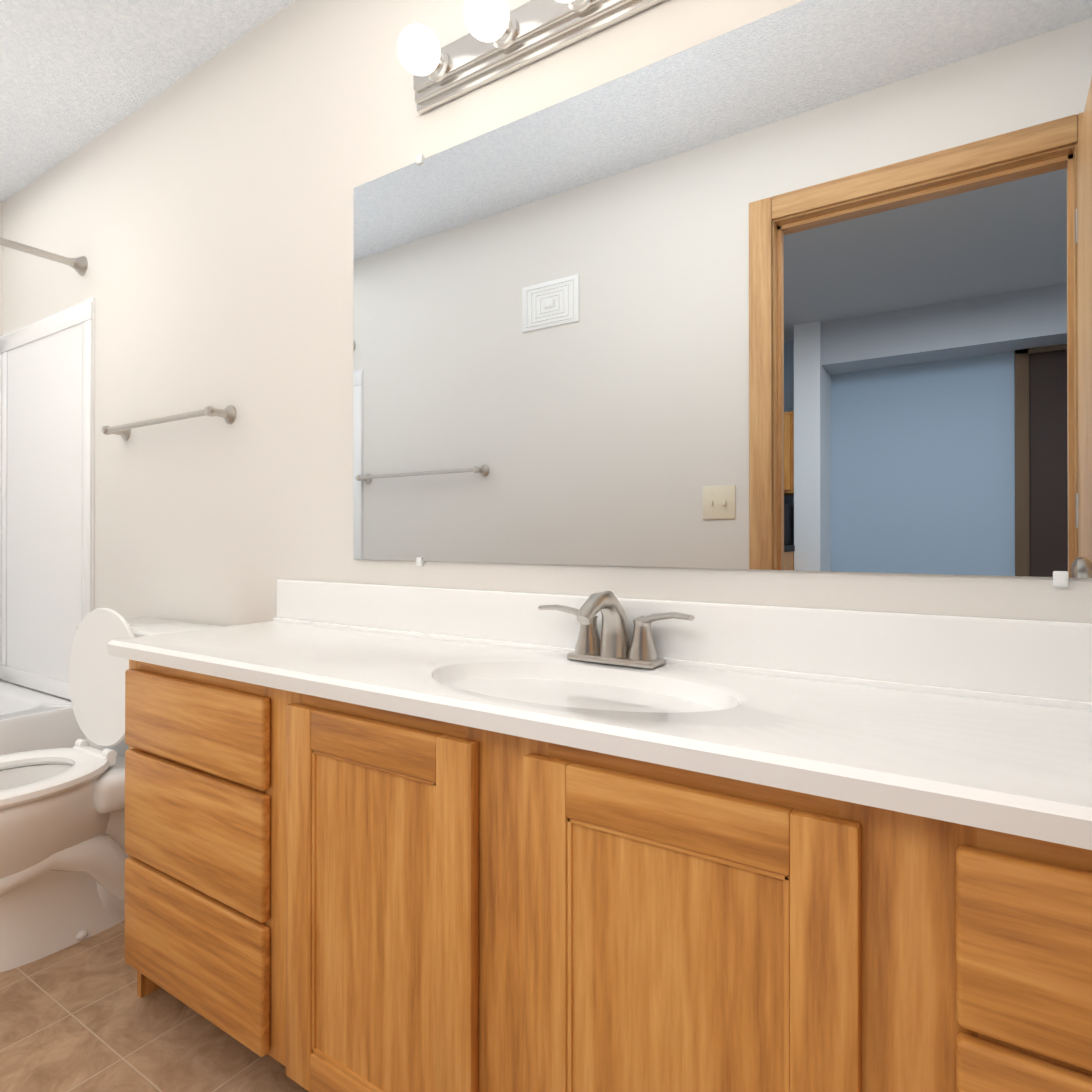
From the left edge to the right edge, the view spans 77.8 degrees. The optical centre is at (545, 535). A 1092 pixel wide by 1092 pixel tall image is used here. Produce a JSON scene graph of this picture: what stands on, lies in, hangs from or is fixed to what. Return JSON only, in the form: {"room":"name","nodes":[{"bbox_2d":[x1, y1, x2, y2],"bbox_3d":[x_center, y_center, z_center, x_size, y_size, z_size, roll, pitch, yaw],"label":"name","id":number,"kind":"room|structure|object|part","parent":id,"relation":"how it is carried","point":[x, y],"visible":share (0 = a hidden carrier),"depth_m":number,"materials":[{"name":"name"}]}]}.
{"room":"bathroom","nodes":[
{"label":"bathroom","id":0,"kind":"room"},
{"bbox_2d":[0,201,2,680],"bbox_3d":[-2.599,-0.188,2.293,0.120,2.350,1.200,0,0,33],"label":"wall","id":1,"kind":"structure","parent":0,"point":[1,260],"depth_m":2.76,"materials":[{"name":"white paint"}]},
{"bbox_2d":[0,0,294,201],"bbox_3d":[-0.940,-1.417,1.208,4.090,0.100,1.440,0,0,33],"label":"ceiling","id":2,"kind":"structure","parent":0,"point":[76,75],"depth_m":1.94,"materials":[{"name":"white paint"}]},
{"bbox_2d":[0,920,310,1091],"bbox_3d":[-0.940,1.033,1.199,4.090,0.100,1.440,0,0,33],"label":"floor","id":3,"kind":"structure","parent":0,"point":[81,1016],"depth_m":1.32,"materials":[{"name":"tile"}]},
{"bbox_2d":[0,297,94,755],"bbox_3d":[-2.212,0.086,2.038,0.804,1.800,1.199,0,0,33],"label":"bathtub","id":4,"kind":"object","parent":3,"relation":"on","point":[47,430],"visible":0.67,"depth_m":2.49,"materials":[{"name":"white plastic"}]},
{"bbox_2d":[0,608,222,971],"bbox_3d":[-1.222,0.588,1.691,0.490,0.793,0.670,0,0,33],"label":"toilet","id":5,"kind":"object","parent":3,"relation":"on","point":[63,856],"visible":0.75,"depth_m":1.65,"materials":[{"name":"white ceramic"}]},
{"bbox_3d":[-1.285,0.566,1.595,0.380,0.042,0.440,0,0,33],"label":"seat","id":6,"kind":"part","parent":5,"relation":"part of","materials":[{"name":"white plastic"}]},
{"bbox_3d":[-1.162,0.372,1.782,0.374,0.360,0.029,0,0,33],"label":"lid","id":7,"kind":"part","parent":5,"relation":"part of","materials":[{"name":"white plastic"}]},
{"bbox_2d":[107,579,1091,1091],"bbox_3d":[0.043,0.537,1.025,2.011,0.890,0.415,0,0,33],"label":"bathroom vanity","id":8,"kind":"object","parent":3,"relation":"on","point":[401,839],"visible":1,"depth_m":0.88,"materials":[{"name":"brown wood"}]},
{"bbox_3d":[-0.673,0.779,1.282,0.474,0.217,0.018,0,0,33],"label":"drawer","id":9,"kind":"part","parent":8,"relation":"part of","materials":[{"name":"brown wood"}]},
{"bbox_3d":[-0.673,0.553,1.283,0.474,0.215,0.018,0,0,33],"label":"drawer","id":10,"kind":"part","parent":8,"relation":"part of","materials":[{"name":"brown wood"}]},
{"bbox_3d":[-0.673,0.357,1.284,0.474,0.157,0.018,0,0,33],"label":"drawer","id":11,"kind":"part","parent":8,"relation":"part of","materials":[{"name":"brown wood"}]},
{"bbox_3d":[-0.259,0.582,1.011,0.394,0.609,0.018,0,0,33],"label":"door","id":12,"kind":"part","parent":8,"relation":"part of","materials":[{"name":"brown wood"}]},
{"bbox_2d":[538,591,694,668],"bbox_3d":[0.095,0.155,1.120,0.289,0.123,0.149,0,0,33],"label":"faucet","id":13,"kind":"object","parent":8,"relation":"on","point":[600,630],"depth_m":1.14,"materials":[{"name":"silver metal"}]},
{"bbox_3d":[0.137,0.581,0.751,0.388,0.609,0.018,0,0,33],"label":"door","id":14,"kind":"part","parent":8,"relation":"part of","materials":[{"name":"brown wood"}]},
{"bbox_3d":[0.563,0.550,0.471,0.474,0.215,0.018,0,0,33],"label":"drawer","id":15,"kind":"part","parent":8,"relation":"part of","materials":[{"name":"brown wood"}]},
{"bbox_3d":[0.563,0.354,0.472,0.474,0.157,0.018,0,0,33],"label":"drawer","id":16,"kind":"part","parent":8,"relation":"part of","materials":[{"name":"brown wood"}]},
{"bbox_2d":[1,0,1091,700],"bbox_3d":[-0.580,-0.190,1.751,4.090,2.350,0.130,0,0,33],"label":"wall","id":17,"kind":"structure","parent":0,"point":[803,286],"depth_m":1.22,"materials":[{"name":"beige paint"}]},
{"bbox_2d":[0,237,87,275],"bbox_3d":[-1.951,-0.944,1.870,0.068,0.068,1.200,0,0,33],"label":"shower rod","id":18,"kind":"object","parent":17,"relation":"attached to","point":[79,265],"visible":1,"depth_m":2.28,"materials":[{"name":"silver metal"}]},
{"bbox_2d":[101,405,235,440],"bbox_3d":[-1.139,-0.334,2.009,0.635,0.052,0.072,0,0,33],"label":"towel bar","id":19,"kind":"object","parent":17,"relation":"attached to","point":[228,413],"visible":1,"depth_m":1.93,"materials":[{"name":"silver metal"}]},
{"bbox_2d":[397,0,665,114],"bbox_3d":[0.193,-0.980,1.095,1.215,0.115,0.140,0,0,33],"label":"light bar","id":20,"kind":"object","parent":17,"relation":"attached to","point":[499,40],"visible":1,"depth_m":1.30,"materials":[{"name":"silver metal"}]}
]}

